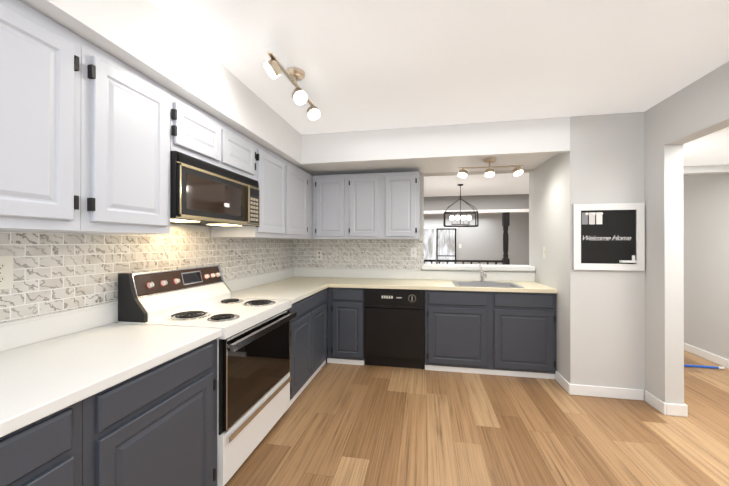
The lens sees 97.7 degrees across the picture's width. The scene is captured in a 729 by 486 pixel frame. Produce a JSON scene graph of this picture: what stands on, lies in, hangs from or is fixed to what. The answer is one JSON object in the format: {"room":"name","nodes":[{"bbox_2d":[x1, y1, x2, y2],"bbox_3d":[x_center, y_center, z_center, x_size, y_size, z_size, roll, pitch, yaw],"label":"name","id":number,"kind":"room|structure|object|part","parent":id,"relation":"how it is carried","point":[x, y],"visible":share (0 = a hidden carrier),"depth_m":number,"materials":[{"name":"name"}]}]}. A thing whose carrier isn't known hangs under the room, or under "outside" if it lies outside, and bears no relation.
{"room":"kitchen","nodes":[
{"label":"kitchen","id":0,"kind":"room"},
{"bbox_2d":[20,0,300,163],"bbox_3d":[-1.339,-0.991,1.187,0.505,0.310,4.550,0,0,11],"label":"ceiling soffit","id":1,"kind":"object","parent":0,"point":[149,39],"depth_m":1.66,"materials":[{"name":"white paint"}]},
{"bbox_2d":[170,223,209,231],"bbox_3d":[-1.546,0.116,1.813,0.135,2.520,5.710,0,0,11],"label":"wall","id":2,"kind":"structure","parent":0,"point":[183,227],"depth_m":2.46,"materials":[{"name":"grey paint"}]},
{"bbox_2d":[0,0,80,230],"bbox_3d":[-1.434,-0.440,0.828,0.433,0.785,1.013,0,0,11],"label":"upper cabinet","id":3,"kind":"object","parent":2,"relation":"attached to","point":[40,121],"visible":1,"depth_m":1.14,"materials":[{"name":"grey wood"}]},
{"bbox_2d":[5,37,170,233],"bbox_3d":[-1.296,-0.438,1.554,0.433,0.785,0.461,0,0,11],"label":"upper cabinet","id":4,"kind":"object","parent":2,"relation":"attached to","point":[125,148],"visible":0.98,"depth_m":1.45,"materials":[{"name":"grey wood"}]},
{"bbox_2d":[0,230,292,322],"bbox_3d":[-1.497,0.215,1.697,0.005,0.600,5.500,0,0,11],"label":"wall tile","id":5,"kind":"structure","parent":2,"relation":"attached to","point":[55,272],"depth_m":1.77,"materials":[{"name":"stone"}]},
{"bbox_2d":[0,256,12,289],"bbox_3d":[-1.554,0.131,1.357,0.009,0.142,0.090,0,0,11],"label":"electrical outlet","id":6,"kind":"object","parent":5,"relation":"attached to","point":[6,272],"visible":1,"depth_m":1.38,"materials":[{"name":"white plastic"}]},
{"bbox_2d":[170,91,255,179],"bbox_3d":[-1.171,-0.666,2.217,0.433,0.325,0.882,0,0,11],"label":"upper cabinet","id":7,"kind":"object","parent":2,"relation":"attached to","point":[198,133],"visible":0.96,"depth_m":2.03,"materials":[{"name":"grey wood"}]},
{"bbox_2d":[170,151,259,225],"bbox_3d":[-1.143,-0.314,2.211,0.490,0.370,0.876,0,0,11],"label":"over-the-range microwave","id":8,"kind":"object","parent":7,"relation":"attached to","point":[203,193],"visible":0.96,"depth_m":2.01,"materials":[{"name":"black metal"}]},
{"bbox_2d":[210,142,289,237],"bbox_3d":[-1.038,-0.434,2.924,0.430,0.786,0.554,0,0,11],"label":"upper cabinet","id":9,"kind":"object","parent":2,"relation":"attached to","point":[285,186],"depth_m":2.84,"materials":[{"name":"grey wood"}]},
{"bbox_2d":[262,163,309,238],"bbox_3d":[-0.933,-0.432,3.476,0.430,0.786,0.570,0,0,11],"label":"upper cabinet","id":10,"kind":"object","parent":2,"relation":"attached to","point":[299,179],"depth_m":3.49,"materials":[{"name":"grey wood"}]},
{"bbox_2d":[310,175,311,238],"bbox_3d":[-0.858,-0.431,3.870,0.430,0.786,0.232,0,0,11],"label":"upper cabinet","id":11,"kind":"object","parent":2,"relation":"attached to","point":[310,175],"depth_m":3.90,"materials":[{"name":"grey wood"}]},
{"bbox_2d":[312,169,533,300],"bbox_3d":[0.482,0.123,4.230,3.220,2.520,0.205,0,0,11],"label":"wall","id":12,"kind":"structure","parent":0,"point":[422,175],"depth_m":4.08,"materials":[{"name":"grey paint"}]},
{"bbox_2d":[313,174,348,238],"bbox_3d":[-0.392,-0.430,4.082,0.444,0.786,0.395,0,0,11],"label":"upper cabinet","id":13,"kind":"object","parent":12,"relation":"attached to","point":[330,192],"depth_m":3.89,"materials":[{"name":"grey wood"}]},
{"bbox_2d":[293,236,423,270],"bbox_3d":[-0.112,0.223,4.236,1.770,0.600,0.005,0,0,11],"label":"wall tile","id":14,"kind":"structure","parent":12,"relation":"attached to","point":[367,253],"depth_m":4.22,"materials":[{"name":"stone"}]},
{"bbox_2d":[317,250,321,259],"bbox_3d":[-0.615,0.176,4.324,0.076,0.125,0.009,0,0,11],"label":"electrical outlet","id":15,"kind":"object","parent":14,"relation":"attached to","point":[319,254],"visible":1,"depth_m":4.32,"materials":[{"name":"white plastic"}]},
{"bbox_2d":[411,248,416,256],"bbox_3d":[0.630,0.132,4.085,0.076,0.125,0.016,0,0,11],"label":"light switch","id":16,"kind":"object","parent":14,"relation":"attached to","point":[413,252],"visible":1,"depth_m":4.08,"materials":[{"name":"white plastic"}]},
{"bbox_2d":[349,173,384,238],"bbox_3d":[0.035,-0.430,4.001,0.426,0.786,0.395,0,0,11],"label":"upper cabinet","id":17,"kind":"object","parent":12,"relation":"attached to","point":[370,206],"depth_m":3.80,"materials":[{"name":"grey wood"}]},
{"bbox_2d":[385,171,419,238],"bbox_3d":[0.458,-0.431,3.921,0.434,0.786,0.395,0,0,11],"label":"upper cabinet","id":18,"kind":"object","parent":12,"relation":"attached to","point":[402,189],"depth_m":3.73,"materials":[{"name":"grey wood"}]},
{"bbox_2d":[421,264,535,271],"bbox_3d":[1.405,0.321,4.050,1.340,0.062,0.305,0,0,11],"label":"sill","id":19,"kind":"structure","parent":12,"relation":"on","point":[484,267],"depth_m":3.93,"materials":[{"name":"white wood"}]},
{"bbox_2d":[294,117,569,177],"bbox_3d":[0.441,-0.984,3.651,3.085,0.310,0.955,0,0,11],"label":"ceiling soffit","id":20,"kind":"structure","parent":0,"point":[530,143],"depth_m":3.19,"materials":[{"name":"white paint"}]},
{"bbox_2d":[458,158,522,177],"bbox_3d":[1.329,-0.786,3.383,0.653,0.189,0.124,0,0,11],"label":"spotlight","id":21,"kind":"object","parent":20,"relation":"attached to","point":[489,172],"visible":1,"depth_m":3.35,"materials":[{"name":"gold metal"}]},
{"bbox_2d":[149,0,728,196],"bbox_3d":[2.296,-1.175,5.053,7.000,0.080,13.500,0,0,11],"label":"ceiling","id":22,"kind":"structure","parent":0,"point":[374,64],"depth_m":1.95,"materials":[{"name":"white paint"}]},
{"bbox_2d":[264,52,319,119],"bbox_3d":[-0.463,-1.046,2.150,0.126,0.192,0.748,0,0,11],"label":"spotlight","id":23,"kind":"object","parent":22,"relation":"attached to","point":[274,67],"visible":1,"depth_m":2.11,"materials":[{"name":"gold metal"}]},
{"bbox_2d":[443,184,478,226],"bbox_3d":[1.882,-0.715,6.250,0.632,0.830,0.272,0,0,11],"label":"pendant lantern","id":24,"kind":"object","parent":22,"relation":"hanging from","point":[460,217],"visible":1,"depth_m":6.21,"materials":[{"name":"black metal"}]},
{"bbox_2d":[424,194,528,213],"bbox_3d":[2.106,-0.916,7.888,5.330,0.420,0.220,0,0,11],"label":"beam","id":25,"kind":"structure","parent":22,"relation":"attached to","point":[514,203],"depth_m":7.65,"materials":[{"name":"grey paint"}]},
{"bbox_2d":[424,213,528,264],"bbox_3d":[3.341,0.172,10.561,7.000,2.580,0.120,0,0,11],"label":"wall","id":26,"kind":"structure","parent":0,"point":[483,240],"depth_m":10.37,"materials":[{"name":"grey paint"}]},
{"bbox_2d":[424,226,457,263],"bbox_3d":[2.293,0.437,10.669,1.600,1.930,0.054,0,0,11],"label":"sliding window","id":27,"kind":"structure","parent":26,"relation":"in","point":[439,242],"depth_m":10.62,"materials":[{"name":"white glass"}]},
{"bbox_2d":[225,350,728,485],"bbox_3d":[2.296,1.415,5.045,7.000,0.060,13.500,0,0,11],"label":"floor","id":28,"kind":"structure","parent":0,"point":[336,424],"depth_m":2.27,"materials":[{"name":"brown wood"}]},
{"bbox_2d":[0,400,81,485],"bbox_3d":[-1.310,0.938,0.750,0.703,0.867,0.713,0,0,11],"label":"base cabinet","id":29,"kind":"object","parent":28,"relation":"on","point":[46,451],"visible":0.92,"depth_m":0.93,"materials":[{"name":"grey painted wood"}]},
{"bbox_2d":[82,339,216,485],"bbox_3d":[-1.180,0.940,1.439,0.703,0.867,0.686,0,0,11],"label":"base cabinet","id":30,"kind":"object","parent":28,"relation":"on","point":[155,426],"visible":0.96,"depth_m":1.31,"materials":[{"name":"grey painted wood"}]},
{"bbox_2d":[118,264,296,485],"bbox_3d":[-0.990,0.780,2.201,0.747,1.194,0.873,0,0,11],"label":"range","id":31,"kind":"object","parent":28,"relation":"on","point":[253,373],"visible":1,"depth_m":2.00,"materials":[{"name":"white metal"}]},
{"bbox_2d":[287,288,327,409],"bbox_3d":[-0.852,0.945,3.168,0.703,0.867,1.071,0,0,11],"label":"base cabinet","id":32,"kind":"object","parent":28,"relation":"on","point":[308,341],"visible":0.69,"depth_m":2.98,"materials":[{"name":"grey painted wood"}]},
{"bbox_2d":[327,287,364,364],"bbox_3d":[-0.160,0.947,3.898,0.427,0.867,0.663,0,0,11],"label":"base cabinet","id":33,"kind":"object","parent":28,"relation":"on","point":[345,328],"visible":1,"depth_m":3.58,"materials":[{"name":"grey painted wood"}]},
{"bbox_2d":[364,288,424,368],"bbox_3d":[0.372,0.948,3.762,0.661,0.866,0.642,0,0,11],"label":"dishwasher","id":34,"kind":"object","parent":28,"relation":"on","point":[394,327],"visible":0.94,"depth_m":3.48,"materials":[{"name":"black"}]},
{"bbox_2d":[425,290,492,374],"bbox_3d":[1.034,0.947,3.674,0.665,0.868,0.660,0,0,11],"label":"base cabinet","id":35,"kind":"object","parent":28,"relation":"on","point":[458,324],"depth_m":3.35,"materials":[{"name":"grey wood"}]},
{"bbox_2d":[424,212,509,264],"bbox_3d":[2.052,0.344,7.894,2.860,2.099,0.140,0,0,11],"label":"railing","id":36,"kind":"object","parent":28,"relation":"on","point":[505,260],"visible":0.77,"depth_m":7.61,"materials":[{"name":"black"}]},
{"bbox_2d":[493,292,555,378],"bbox_3d":[1.669,0.946,3.553,0.629,0.868,0.660,0,0,11],"label":"base cabinet","id":37,"kind":"object","parent":28,"relation":"on","point":[499,333],"depth_m":3.23,"materials":[{"name":"grey wood"}]},
{"bbox_2d":[529,100,683,403],"bbox_3d":[2.418,0.122,3.864,0.720,2.520,2.585,0,0,11],"label":"wall block","id":38,"kind":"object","parent":28,"relation":"on","point":[620,328],"visible":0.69,"depth_m":2.82,"materials":[{"name":"grey paint"}]},
{"bbox_2d":[543,247,545,257],"bbox_3d":[1.974,0.113,3.502,0.016,0.125,0.076,0,0,11],"label":"light switch","id":39,"kind":"object","parent":38,"relation":"attached to","point":[544,252],"visible":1,"depth_m":3.50,"materials":[{"name":"white plastic"}]},
{"bbox_2d":[555,371,569,393],"bbox_3d":[1.887,1.332,3.038,0.016,0.095,0.303,0,0,11],"label":"baseboard","id":40,"kind":"structure","parent":38,"relation":"attached to","point":[562,381],"depth_m":3.02,"materials":[{"name":"white wood"}]},
{"bbox_2d":[569,384,643,400],"bbox_3d":[2.140,1.331,2.828,0.590,0.095,0.016,0,0,11],"label":"baseboard","id":41,"kind":"structure","parent":38,"relation":"attached to","point":[608,392],"depth_m":2.82,"materials":[{"name":"white wood"}]},
{"bbox_2d":[573,203,644,270],"bbox_3d":[2.155,-0.046,2.812,0.555,0.590,0.049,0,0,11],"label":"picture frame","id":42,"kind":"object","parent":38,"relation":"attached to","point":[611,220],"depth_m":2.82,"materials":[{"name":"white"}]},
{"bbox_3d":[2.148,-0.037,2.825,0.383,0.043,0.001,0,0,11],"label":"text on the chalkboard picture","id":43,"kind":"part","parent":42,"relation":"part of"},
{"bbox_2d":[645,390,665,414],"bbox_3d":[2.414,1.331,2.648,0.016,0.095,0.235,0,0,11],"label":"baseboard","id":44,"kind":"structure","parent":38,"relation":"attached to","point":[659,405],"depth_m":2.63,"materials":[{"name":"white wood"}]},
{"bbox_2d":[666,403,687,416],"bbox_3d":[2.473,1.330,2.526,0.146,0.095,0.016,0,0,11],"label":"baseboard","id":45,"kind":"structure","parent":38,"relation":"attached to","point":[672,409],"depth_m":2.52,"materials":[{"name":"white wood"}]},
{"bbox_2d":[684,364,724,368],"bbox_3d":[3.669,1.368,3.507,0.471,0.025,0.036,0,0,11],"label":"handle","id":46,"kind":"object","parent":28,"relation":"on","point":[701,366],"visible":0.83,"depth_m":3.49,"materials":[{"name":"blue plastic"}]},
{"bbox_2d":[664,61,728,144],"bbox_3d":[2.065,0.111,0.419,0.130,2.520,4.315,0,0,11],"label":"wall","id":47,"kind":"structure","parent":0,"point":[697,109],"depth_m":2.24,"materials":[{"name":"grey paint"}]},
{"bbox_2d":[683,174,728,359],"bbox_3d":[4.271,0.124,4.675,0.120,2.520,13.500,0,0,11],"label":"wall","id":48,"kind":"structure","parent":0,"point":[706,253],"depth_m":3.76,"materials":[{"name":"grey paint"}]},
{"bbox_2d":[684,343,728,368],"bbox_3d":[4.093,1.335,4.095,0.016,0.095,12.300,0,0,11],"label":"baseboard","id":49,"kind":"structure","parent":48,"relation":"attached to","point":[719,360],"depth_m":3.73,"materials":[{"name":"white wood"}]},
{"bbox_2d":[683,127,728,165],"bbox_3d":[2.830,-0.975,0.753,1.250,0.345,5.250,0,0,11],"label":"ceiling","id":50,"kind":"structure","parent":0,"point":[711,149],"depth_m":2.77,"materials":[{"name":"white paint"}]},
{"bbox_2d":[683,164,728,175],"bbox_3d":[3.333,-0.930,3.406,1.250,0.420,0.150,0,0,11],"label":"beam","id":51,"kind":"structure","parent":50,"relation":"attached to","point":[706,170],"depth_m":3.30,"materials":[{"name":"grey paint"}]},
{"bbox_3d":[-1.513,0.935,-0.313,0.700,0.867,1.448,0,0,11],"label":"base cabinet","id":52,"kind":"object","parent":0,"visible":0},
{"bbox_2d":[0,272,327,436],"bbox_3d":[-1.134,0.425,1.652,0.720,0.160,5.448,0,0,11],"label":"countertop","id":53,"kind":"structure","parent":52,"relation":"on","point":[51,363],"depth_m":1.38,"materials":[{"name":"laminate"}]},
{"bbox_2d":[274,268,557,292],"bbox_3d":[0.479,0.431,3.758,3.046,0.160,0.708,0,0,11],"label":"countertop","id":54,"kind":"structure","parent":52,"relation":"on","point":[337,277],"depth_m":3.88,"materials":[{"name":"laminate"}]},
{"bbox_2d":[471,263,493,281],"bbox_3d":[1.353,0.353,3.618,0.250,0.219,0.263,0,0,11],"label":"faucet","id":55,"kind":"object","parent":54,"relation":"on","point":[483,275],"visible":1,"depth_m":3.69,"materials":[{"name":"silver metal"}]},
{"bbox_2d":[452,281,523,287],"bbox_3d":[1.338,0.551,3.535,0.680,0.176,0.450,0,0,11],"label":"sink","id":56,"kind":"object","parent":54,"relation":"in","point":[485,284],"visible":0.4,"depth_m":3.64,"materials":[{"name":"metal"}]}
]}

